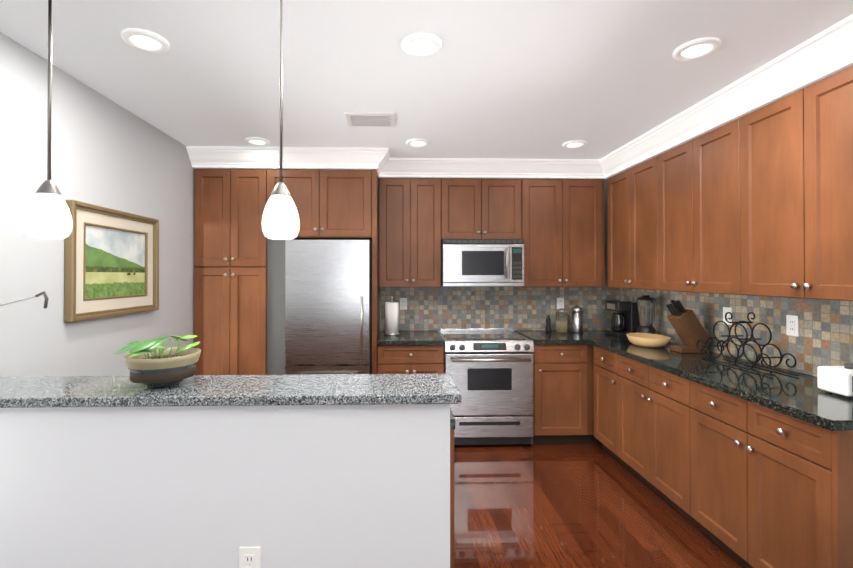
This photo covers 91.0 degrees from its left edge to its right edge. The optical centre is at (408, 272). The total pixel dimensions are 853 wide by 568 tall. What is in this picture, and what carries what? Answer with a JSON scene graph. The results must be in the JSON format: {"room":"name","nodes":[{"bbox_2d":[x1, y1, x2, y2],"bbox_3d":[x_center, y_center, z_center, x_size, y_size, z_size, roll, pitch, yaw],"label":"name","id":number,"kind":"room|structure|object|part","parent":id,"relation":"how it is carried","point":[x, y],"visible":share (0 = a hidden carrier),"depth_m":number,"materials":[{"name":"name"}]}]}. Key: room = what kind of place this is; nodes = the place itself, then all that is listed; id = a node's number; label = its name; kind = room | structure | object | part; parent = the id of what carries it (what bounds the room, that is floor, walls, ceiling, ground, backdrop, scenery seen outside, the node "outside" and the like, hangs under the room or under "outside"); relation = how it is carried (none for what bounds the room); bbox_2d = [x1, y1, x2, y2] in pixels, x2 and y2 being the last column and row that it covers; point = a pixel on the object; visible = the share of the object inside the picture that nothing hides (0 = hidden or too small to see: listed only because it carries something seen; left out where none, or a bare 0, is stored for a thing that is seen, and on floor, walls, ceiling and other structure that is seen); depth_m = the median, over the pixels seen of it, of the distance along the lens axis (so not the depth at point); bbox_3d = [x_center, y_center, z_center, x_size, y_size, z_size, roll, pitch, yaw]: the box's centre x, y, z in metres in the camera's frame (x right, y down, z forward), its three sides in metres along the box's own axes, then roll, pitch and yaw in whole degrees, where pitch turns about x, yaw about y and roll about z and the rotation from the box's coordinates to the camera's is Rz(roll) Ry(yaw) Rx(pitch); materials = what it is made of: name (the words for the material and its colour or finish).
{"room":"kitchen","nodes":[
{"label":"kitchen","id":0,"kind":"room"},
{"bbox_2d":[0,32,222,375],"bbox_3d":[-1.765,0.212,0.186,0.100,2.520,7.850,0,0,-2],"label":"wall","id":1,"kind":"structure","parent":0,"point":[106,152],"depth_m":2.21,"materials":[{"name":"grey paint"}]},
{"bbox_2d":[0,291,48,307],"bbox_3d":[-1.622,0.120,1.726,0.266,0.088,0.024,0,0,-2],"label":"mount","id":2,"kind":"object","parent":1,"relation":"attached to","point":[45,297],"visible":1,"depth_m":1.73,"materials":[{"name":"silver metal"}]},
{"bbox_2d":[64,200,158,321],"bbox_3d":[-1.755,-0.058,2.534,0.045,0.630,0.780,0,0,-2],"label":"framed painting","id":3,"kind":"object","parent":1,"relation":"attached to","point":[111,262],"visible":1,"depth_m":2.45,"materials":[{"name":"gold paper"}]},
{"bbox_2d":[186,146,389,173],"bbox_3d":[-0.985,-0.952,3.485,1.639,0.148,0.134,0,0,-2],"label":"crown molding","id":4,"kind":"structure","parent":1,"relation":"attached to","point":[229,157],"depth_m":3.47,"materials":[{"name":"white wood"}]},
{"bbox_2d":[0,0,852,169],"bbox_3d":[0.269,-1.098,0.251,4.170,0.100,8.050,0,0,-2],"label":"ceiling","id":5,"kind":"structure","parent":0,"point":[521,79],"depth_m":2.07,"materials":[{"name":"white paint"}]},
{"bbox_2d":[23,0,72,238],"bbox_3d":[-1.270,-0.581,1.481,0.132,0.916,0.132,0,0,-2],"label":"pendant light","id":6,"kind":"object","parent":5,"relation":"hanging from","point":[47,215],"visible":1,"depth_m":1.45,"materials":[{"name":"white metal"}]},
{"bbox_2d":[121,28,169,53],"bbox_3d":[-1.171,-1.030,1.867,0.184,0.014,0.184,0,0,-2],"label":"recessed light","id":7,"kind":"object","parent":5,"relation":"in","point":[144,40],"visible":1,"depth_m":1.86,"materials":[{"name":"white plastic"}]},
{"bbox_2d":[245,137,269,145],"bbox_3d":[-1.179,-1.021,3.267,0.184,0.014,0.184,0,0,-2],"label":"recessed light","id":8,"kind":"object","parent":5,"relation":"in","point":[256,141],"visible":1,"depth_m":3.26,"materials":[{"name":"white"}]},
{"bbox_2d":[262,0,299,239],"bbox_3d":[-0.461,-0.581,1.513,0.132,0.916,0.132,0,0,-2],"label":"pendant light","id":9,"kind":"object","parent":5,"relation":"hanging from","point":[280,218],"visible":1,"depth_m":1.48,"materials":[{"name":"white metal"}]},
{"bbox_2d":[344,112,394,126],"bbox_3d":[-0.256,-1.023,2.812,0.320,0.014,0.240,0,0,-2],"label":"ceiling vent","id":10,"kind":"object","parent":5,"relation":"in","point":[363,119],"visible":0.98,"depth_m":2.79,"materials":[{"name":"white metal"}]},
{"bbox_2d":[406,139,428,146],"bbox_3d":[0.070,-1.020,3.301,0.184,0.014,0.184,0,0,-2],"label":"recessed light","id":11,"kind":"object","parent":5,"relation":"in","point":[417,142],"visible":1,"depth_m":3.29,"materials":[{"name":"white plastic"}]},
{"bbox_2d":[401,33,441,56],"bbox_3d":[0.059,-1.030,1.900,0.184,0.014,0.184,0,0,-2],"label":"recessed light","id":12,"kind":"object","parent":5,"relation":"in","point":[421,44],"visible":0.96,"depth_m":1.89,"materials":[{"name":"white"}]},
{"bbox_2d":[378,158,597,178],"bbox_3d":[0.699,-0.949,3.813,1.995,0.148,0.130,0,0,-2],"label":"crown molding","id":13,"kind":"structure","parent":5,"relation":"attached to","point":[399,167],"depth_m":3.81,"materials":[{"name":"white wood"}]},
{"bbox_2d":[562,140,586,148],"bbox_3d":[1.320,-1.020,3.335,0.184,0.014,0.184,0,0,-2],"label":"recessed light","id":14,"kind":"object","parent":5,"relation":"in","point":[573,144],"visible":1,"depth_m":3.33,"materials":[{"name":"white plastic"}]},
{"bbox_2d":[673,37,720,60],"bbox_3d":[1.328,-1.029,1.935,0.184,0.014,0.184,0,0,-2],"label":"recessed light","id":15,"kind":"object","parent":5,"relation":"in","point":[695,49],"visible":1,"depth_m":1.93,"materials":[{"name":"white plastic"}]},
{"bbox_2d":[594,14,852,178],"bbox_3d":[1.832,-0.961,2.088,0.124,0.148,3.640,0,0,-2],"label":"crown molding","id":16,"kind":"structure","parent":5,"relation":"attached to","point":[827,52],"depth_m":2.23,"materials":[{"name":"white wood"}]},
{"bbox_2d":[380,172,620,330],"bbox_3d":[0.160,0.238,4.215,4.170,2.520,0.100,0,0,-2],"label":"wall","id":17,"kind":"structure","parent":0,"point":[605,235],"depth_m":4.22,"materials":[{"name":"grey paint"}]},
{"bbox_2d":[269,169,376,243],"bbox_3d":[-0.762,-0.584,3.835,0.885,0.580,0.618,0,0,-2],"label":"upper cabinet","id":18,"kind":"object","parent":17,"relation":"attached to","point":[331,204],"depth_m":3.54,"materials":[{"name":"brown wood"}]},
{"bbox_2d":[379,178,442,286],"bbox_3d":[0.007,-0.368,3.999,0.572,1.010,0.328,0,0,-2],"label":"upper cabinet","id":19,"kind":"object","parent":17,"relation":"attached to","point":[410,209],"depth_m":3.84,"materials":[{"name":"brown wood"}]},
{"bbox_2d":[443,178,522,238],"bbox_3d":[0.666,-0.588,4.019,0.746,0.570,0.328,0,0,-2],"label":"upper cabinet","id":20,"kind":"object","parent":17,"relation":"attached to","point":[473,208],"depth_m":3.86,"materials":[{"name":"brown wood"}]},
{"bbox_2d":[441,239,523,285],"bbox_3d":[0.668,-0.087,3.936,0.734,0.424,0.460,0,0,-2],"label":"over-the-range microwave","id":21,"kind":"object","parent":20,"relation":"attached to","point":[482,262],"visible":1,"depth_m":3.75,"materials":[{"name":"grey metal"}]},
{"bbox_2d":[380,287,619,329],"bbox_3d":[0.916,0.356,4.178,2.400,0.431,0.010,0,0,-2],"label":"tile backsplash","id":22,"kind":"structure","parent":17,"relation":"attached to","point":[428,308],"depth_m":4.17,"materials":[{"name":"tile"}]},
{"bbox_2d":[400,298,406,309],"bbox_3d":[-0.053,0.308,4.142,0.072,0.116,0.008,0,0,-2],"label":"electrical outlet","id":23,"kind":"object","parent":22,"relation":"attached to","point":[403,303],"visible":1,"depth_m":4.14,"materials":[{"name":"white plastic"}]},
{"bbox_2d":[557,298,563,308],"bbox_3d":[1.516,0.308,4.185,0.072,0.116,0.008,0,0,-2],"label":"electrical outlet","id":24,"kind":"object","parent":22,"relation":"attached to","point":[560,302],"visible":0.96,"depth_m":4.18,"materials":[{"name":"white plastic"}]},
{"bbox_2d":[512,179,602,286],"bbox_3d":[1.430,-0.368,4.038,0.782,1.010,0.328,0,0,-2],"label":"upper cabinet","id":25,"kind":"object","parent":17,"relation":"attached to","point":[563,218],"depth_m":3.88,"materials":[{"name":"brown wood"}]},
{"bbox_2d":[454,443,744,567],"bbox_3d":[0.269,1.522,0.233,4.170,0.100,8.050,0,0,-2],"label":"floor","id":26,"kind":"structure","parent":0,"point":[588,505],"depth_m":2.55,"materials":[{"name":"brown wood"}]},
{"bbox_2d":[0,374,461,567],"bbox_3d":[-0.793,0.946,1.781,1.928,1.072,0.825,0,0,-2],"label":"kitchen island","id":27,"kind":"object","parent":26,"relation":"on","point":[327,486],"depth_m":1.41,"materials":[{"name":"white paint"}]},
{"bbox_2d":[114,335,200,387],"bbox_3d":[-0.907,0.319,1.536,0.275,0.176,0.266,0,0,-2],"label":"bowl","id":28,"kind":"object","parent":27,"relation":"on","point":[158,366],"visible":1,"depth_m":1.46,"materials":[{"name":"grey ceramic"}]},
{"bbox_3d":[-0.793,0.504,1.784,1.928,0.187,0.825,0,0,-2],"label":"kitchen island top","id":29,"kind":"part","parent":27,"relation":"part of","materials":[{"name":"grey stone"}]},
{"bbox_2d":[239,546,260,567],"bbox_3d":[-0.533,0.980,1.406,0.072,0.116,0.008,0,0,-2],"label":"outlet","id":30,"kind":"object","parent":27,"relation":"attached to","point":[249,557],"visible":1,"depth_m":1.40,"materials":[{"name":"white plastic"}]},
{"bbox_2d":[193,168,285,374],"bbox_3d":[-1.508,0.311,3.808,0.608,2.370,0.618,0,0,-2],"label":"tall cabinet","id":31,"kind":"object","parent":26,"relation":"on","point":[239,292],"depth_m":3.51,"materials":[{"name":"brown wood"}]},
{"bbox_2d":[285,240,371,374],"bbox_3d":[-0.677,0.613,3.744,0.690,1.765,0.751,0,0,-2],"label":"refrigerator","id":32,"kind":"object","parent":26,"relation":"on","point":[328,306],"visible":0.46,"depth_m":3.43,"materials":[{"name":"grey metal"}]},
{"bbox_2d":[377,345,443,373],"bbox_3d":[0.008,1.055,3.845,0.566,0.884,0.619,0,0,-2],"label":"base cabinet","id":33,"kind":"object","parent":26,"relation":"on","point":[391,359],"depth_m":3.54,"materials":[{"name":"brown wood"}]},
{"bbox_2d":[377,330,443,344],"bbox_3d":[0.008,0.591,3.833,0.566,0.040,0.648,0,0,-2],"label":"countertop","id":34,"kind":"structure","parent":33,"relation":"on","point":[406,337],"depth_m":3.62,"materials":[{"name":"stone"}]},
{"bbox_2d":[384,296,399,335],"bbox_3d":[-0.155,0.393,3.856,0.150,0.354,0.150,0,0,-2],"label":"paper towel holder","id":35,"kind":"object","parent":34,"relation":"on","point":[391,318],"visible":1,"depth_m":3.80,"materials":[{"name":"white paper"}]},
{"bbox_2d":[438,328,534,445],"bbox_3d":[0.676,1.023,3.815,0.756,0.945,0.688,0,0,-2],"label":"range oven","id":36,"kind":"object","parent":26,"relation":"on","point":[489,371],"visible":0.98,"depth_m":3.54,"materials":[{"name":"grey metal"}]},
{"bbox_2d":[533,344,588,443],"bbox_3d":[1.289,1.055,3.880,0.461,0.884,0.619,0,0,-2],"label":"base cabinet","id":37,"kind":"object","parent":26,"relation":"on","point":[560,372],"depth_m":3.58,"materials":[{"name":"brown wood"}]},
{"bbox_2d":[514,330,584,344],"bbox_3d":[1.277,0.591,3.868,0.436,0.040,0.648,0,0,-2],"label":"countertop","id":38,"kind":"structure","parent":37,"relation":"on","point":[539,337],"depth_m":3.68,"materials":[{"name":"stone"}]},
{"bbox_2d":[545,315,550,331],"bbox_3d":[1.350,0.491,4.046,0.056,0.160,0.055,0,0,-2],"label":"pepper mill","id":39,"kind":"object","parent":38,"relation":"on","point":[548,323],"visible":1,"depth_m":4.03,"materials":[{"name":"black plastic"}]},
{"bbox_2d":[556,308,566,332],"bbox_3d":[1.471,0.455,4.030,0.104,0.232,0.104,0,0,-2],"label":"glass canister","id":40,"kind":"object","parent":38,"relation":"on","point":[561,320],"visible":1,"depth_m":3.99,"materials":[{"name":"white"}]},
{"bbox_2d":[589,344,612,455],"bbox_3d":[1.868,1.051,3.375,0.598,0.884,0.420,0,0,-2],"label":"base cabinet","id":41,"kind":"object","parent":26,"relation":"on","point":[600,360],"depth_m":3.43,"materials":[{"name":"brown wood"}]},
{"bbox_2d":[613,353,684,516],"bbox_3d":[1.884,1.047,2.775,0.598,0.884,0.780,0,0,-2],"label":"base cabinet","id":42,"kind":"object","parent":26,"relation":"on","point":[649,401],"depth_m":2.74,"materials":[{"name":"brown wood"}]},
{"bbox_2d":[685,379,852,567],"bbox_3d":[1.906,1.042,1.985,0.598,0.884,0.800,0,0,-2],"label":"base cabinet","id":43,"kind":"object","parent":26,"relation":"on","point":[745,483],"depth_m":1.90,"materials":[{"name":"brown wood"}]},
{"bbox_2d":[569,330,852,430],"bbox_3d":[1.851,0.585,2.892,0.658,0.040,2.629,0,0,-2],"label":"countertop","id":44,"kind":"structure","parent":43,"relation":"on","point":[803,397],"depth_m":2.17,"materials":[{"name":"stone"}]},
{"bbox_2d":[570,305,582,332],"bbox_3d":[1.611,0.442,4.014,0.118,0.257,0.117,0,0,-2],"label":"steel canister","id":45,"kind":"object","parent":44,"relation":"on","point":[576,314],"visible":1,"depth_m":3.97,"materials":[{"name":"silver metal"}]},
{"bbox_2d":[605,300,639,336],"bbox_3d":[1.955,0.414,3.843,0.202,0.310,0.240,0,0,-2],"label":"coffee maker","id":46,"kind":"object","parent":44,"relation":"on","point":[625,319],"visible":0.94,"depth_m":3.76,"materials":[{"name":"black plastic"}]},
{"bbox_2d":[636,295,655,333],"bbox_3d":[2.005,0.379,3.515,0.156,0.377,0.196,0,0,-2],"label":"blender","id":47,"kind":"object","parent":44,"relation":"on","point":[646,307],"visible":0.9,"depth_m":3.49,"materials":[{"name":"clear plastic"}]},
{"bbox_2d":[626,333,670,347],"bbox_3d":[1.862,0.528,3.260,0.280,0.074,0.356,0,0,-2],"label":"bread bowl","id":48,"kind":"object","parent":44,"relation":"on","point":[649,340],"visible":1,"depth_m":3.18,"materials":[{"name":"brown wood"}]},
{"bbox_2d":[666,300,710,352],"bbox_3d":[1.995,0.381,3.004,0.264,0.366,0.130,0,0,-2],"label":"knife block","id":49,"kind":"object","parent":44,"relation":"on","point":[688,328],"visible":0.98,"depth_m":2.94,"materials":[{"name":"brown wood"}]},
{"bbox_2d":[696,312,798,376],"bbox_3d":[2.012,0.399,2.530,0.149,0.321,0.572,0,0,-2],"label":"wine rack","id":50,"kind":"object","parent":44,"relation":"on","point":[743,344],"visible":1,"depth_m":2.51,"materials":[{"name":"black metal"}]},
{"bbox_2d":[817,363,852,397],"bbox_3d":[2.059,0.482,1.914,0.260,0.150,0.142,0,0,-2],"label":"toaster","id":51,"kind":"object","parent":44,"relation":"on","point":[836,379],"visible":1,"depth_m":1.90,"materials":[{"name":"white plastic"}]},
{"bbox_2d":[622,65,852,376],"bbox_3d":[2.303,0.212,0.297,0.100,2.520,7.850,0,0,-2],"label":"wall","id":52,"kind":"structure","parent":0,"point":[724,124],"depth_m":2.77,"materials":[{"name":"grey paint"}]},
{"bbox_2d":[603,157,654,289],"bbox_3d":[2.000,-0.371,3.500,0.328,1.010,0.779,0,0,-2],"label":"upper cabinet","id":53,"kind":"object","parent":52,"relation":"attached to","point":[630,192],"depth_m":3.44,"materials":[{"name":"brown wood"}]},
{"bbox_2d":[655,120,734,294],"bbox_3d":[2.020,-0.376,2.739,0.328,1.010,0.744,0,0,-2],"label":"upper cabinet","id":54,"kind":"object","parent":52,"relation":"attached to","point":[695,179],"depth_m":2.69,"materials":[{"name":"brown wood"}]},
{"bbox_2d":[620,288,852,376],"bbox_3d":[2.193,0.343,2.243,0.010,0.431,3.948,0,0,-2],"label":"tile backsplash","id":55,"kind":"structure","parent":52,"relation":"attached to","point":[825,338],"depth_m":2.50,"materials":[{"name":"tile"}]},
{"bbox_2d":[723,307,731,324],"bbox_3d":[2.167,0.294,2.849,0.008,0.116,0.072,0,0,-2],"label":"electrical outlet","id":56,"kind":"object","parent":55,"relation":"attached to","point":[726,310],"visible":0.77,"depth_m":2.84,"materials":[{"name":"white plastic"}]},
{"bbox_2d":[786,315,798,336],"bbox_3d":[2.179,0.301,2.379,0.008,0.116,0.072,0,0,-2],"label":"electrical outlet","id":57,"kind":"object","parent":55,"relation":"attached to","point":[792,325],"visible":1,"depth_m":2.38,"materials":[{"name":"white plastic"}]},
{"bbox_2d":[735,66,852,300],"bbox_3d":[2.041,-0.381,1.995,0.328,1.010,0.744,0,0,-2],"label":"upper cabinet","id":58,"kind":"object","parent":52,"relation":"attached to","point":[758,202],"depth_m":2.02,"materials":[{"name":"brown wood"}]}
]}

